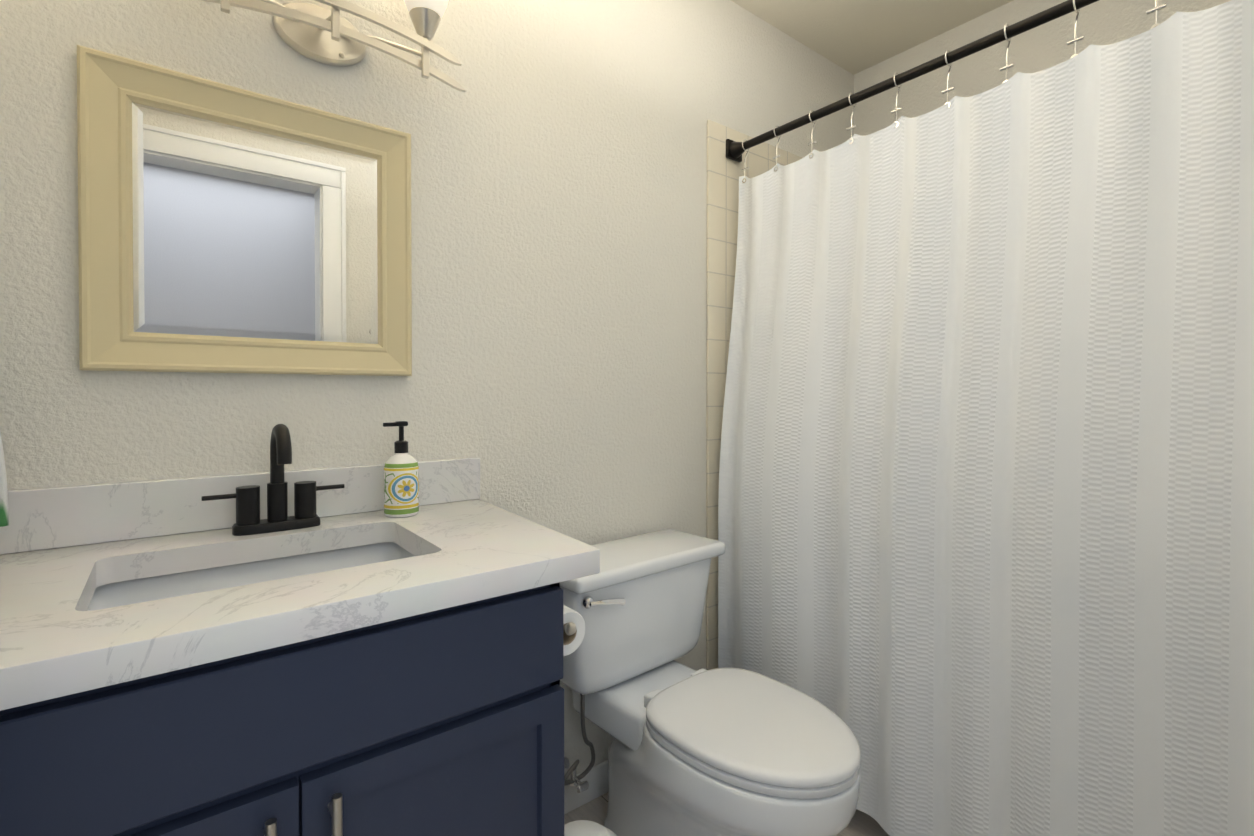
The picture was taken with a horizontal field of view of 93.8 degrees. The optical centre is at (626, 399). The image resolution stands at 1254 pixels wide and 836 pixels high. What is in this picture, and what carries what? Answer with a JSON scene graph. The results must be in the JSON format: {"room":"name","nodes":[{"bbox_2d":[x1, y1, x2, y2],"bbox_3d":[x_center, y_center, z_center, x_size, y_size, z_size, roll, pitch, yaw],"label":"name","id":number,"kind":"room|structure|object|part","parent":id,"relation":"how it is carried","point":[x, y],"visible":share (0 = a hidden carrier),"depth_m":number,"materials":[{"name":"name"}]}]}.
{"room":"bathroom","nodes":[
{"label":"bathroom","id":0,"kind":"room"},
{"bbox_2d":[0,0,853,778],"bbox_3d":[-0.137,-0.110,1.665,2.855,2.430,0.120,0,1,-38],"label":"wall","id":1,"kind":"structure","parent":0,"point":[556,380],"depth_m":1.44,"materials":[{"name":"white paint"}]},
{"bbox_2d":[0,433,8,526],"bbox_3d":[-1.021,-0.062,0.838,0.200,0.500,0.098,0,1,-38],"label":"towel","id":2,"kind":"object","parent":1,"relation":"attached to","point":[4,515],"visible":1,"depth_m":0.87,"materials":[{"name":"white fabric"}]},
{"bbox_2d":[77,45,411,375],"bbox_3d":[-0.694,-0.316,1.137,0.540,0.533,0.024,0,1,-38],"label":"mirror","id":3,"kind":"object","parent":1,"relation":"attached to","point":[223,228],"visible":1,"depth_m":1.10,"materials":[{"name":"beige"}]},
{"bbox_2d":[132,102,377,343],"bbox_3d":[-0.696,-0.316,1.140,0.410,0.403,0.001,0,1,-38],"label":"mirror glass","id":4,"kind":"object","parent":3,"relation":"attached to","point":[245,231],"depth_m":1.12,"materials":[{"name":"white"}]},
{"bbox_2d":[201,0,465,91],"bbox_3d":[-0.569,-0.794,1.127,0.530,0.266,0.188,0,1,-38],"label":"sconce","id":5,"kind":"object","parent":1,"relation":"attached to","point":[321,34],"visible":1,"depth_m":1.18,"materials":[{"name":"silver metal"}]},
{"bbox_3d":[-0.414,-0.848,1.205,0.106,0.136,0.106,0,1,-38],"label":"lamp shade","id":6,"kind":"part","parent":5,"relation":"part of","materials":[{"name":"white glass"}]},
{"bbox_2d":[564,760,607,813],"bbox_3d":[-0.081,1.063,1.636,0.855,0.085,0.012,0,1,-38],"label":"baseboard","id":7,"kind":"structure","parent":1,"relation":"attached to","point":[596,777],"depth_m":1.60,"materials":[{"name":"white"}]},
{"bbox_2d":[706,120,801,669],"bbox_3d":[1.060,0.106,1.561,0.857,2.000,1.520,0,1,-38],"label":"wall surround","id":8,"kind":"object","parent":1,"relation":"attached to","point":[724,173],"visible":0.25,"depth_m":1.91,"materials":[{"name":"beige tile"}]},
{"bbox_2d":[726,0,1098,161],"bbox_3d":[0.810,-0.817,1.357,0.070,0.060,1.496,0,1,-38],"label":"shower rod","id":9,"kind":"object","parent":8,"relation":"attached to","point":[735,150],"visible":1,"depth_m":1.46,"materials":[{"name":"black metal"}]},
{"bbox_2d":[718,0,1253,835],"bbox_3d":[0.760,0.099,1.327,0.159,1.869,1.420,0,1,-38],"label":"shower curtain","id":10,"kind":"object","parent":9,"relation":"hanging from","point":[986,510],"visible":0.94,"depth_m":1.22,"materials":[{"name":"white fabric"}]},
{"bbox_2d":[564,792,889,835],"bbox_3d":[0.770,1.156,0.514,2.855,0.080,3.070,0,1,-38],"label":"floor","id":11,"kind":"structure","parent":0,"point":[861,823],"depth_m":1.55,"materials":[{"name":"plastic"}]},
{"bbox_2d":[0,424,599,835],"bbox_3d":[-0.562,0.579,0.895,0.987,1.067,0.580,0,1,-38],"label":"bathroom vanity","id":12,"kind":"object","parent":11,"relation":"on","point":[277,650],"visible":1,"depth_m":0.78,"materials":[{"name":"blue paint"}]},
{"bbox_2d":[87,542,414,610],"bbox_3d":[-0.547,0.355,0.915,0.478,0.144,0.329,0,1,-38],"label":"sink","id":13,"kind":"object","parent":12,"relation":"in","point":[127,588],"depth_m":1.01,"materials":[{"name":"white ceramic"}]},
{"bbox_2d":[201,424,344,535],"bbox_3d":[-0.626,0.142,1.061,0.228,0.196,0.125,0,1,-38],"label":"faucet","id":14,"kind":"object","parent":12,"relation":"on","point":[305,521],"depth_m":1.07,"materials":[{"name":"black metal"}]},
{"bbox_2d":[383,421,418,516],"bbox_3d":[-0.468,0.142,1.216,0.070,0.193,0.068,0,1,-38],"label":"soap dispenser","id":15,"kind":"object","parent":12,"relation":"on","point":[401,482],"visible":1,"depth_m":1.19,"materials":[{"name":"plastic"}]},
{"bbox_2d":[564,820,616,835],"bbox_3d":[-0.089,0.974,1.129,0.188,0.271,0.188,0,1,-38],"label":"waste bin","id":16,"kind":"object","parent":11,"relation":"on","point":[582,828],"visible":0.88,"depth_m":1.15,"materials":[{"name":"white plastic"}]},
{"bbox_2d":[560,529,860,835],"bbox_3d":[0.168,0.751,1.357,0.508,0.714,0.746,0,1,-41],"label":"toilet","id":17,"kind":"object","parent":11,"relation":"on","point":[724,752],"visible":0.96,"depth_m":1.31,"materials":[{"name":"white ceramic"}]},
{"bbox_2d":[731,0,1012,74],"bbox_3d":[0.770,-1.354,0.491,2.855,0.080,3.070,0,1,-38],"label":"ceiling","id":18,"kind":"structure","parent":0,"point":[853,37],"depth_m":2.06,"materials":[{"name":"beige paint"}]},
{"bbox_2d":[853,0,1230,135],"bbox_3d":[1.446,-0.111,1.860,0.120,2.430,1.520,0,1,-38],"label":"wall","id":19,"kind":"structure","parent":0,"point":[1046,46],"depth_m":2.00,"materials":[{"name":"white paint"}]}
]}

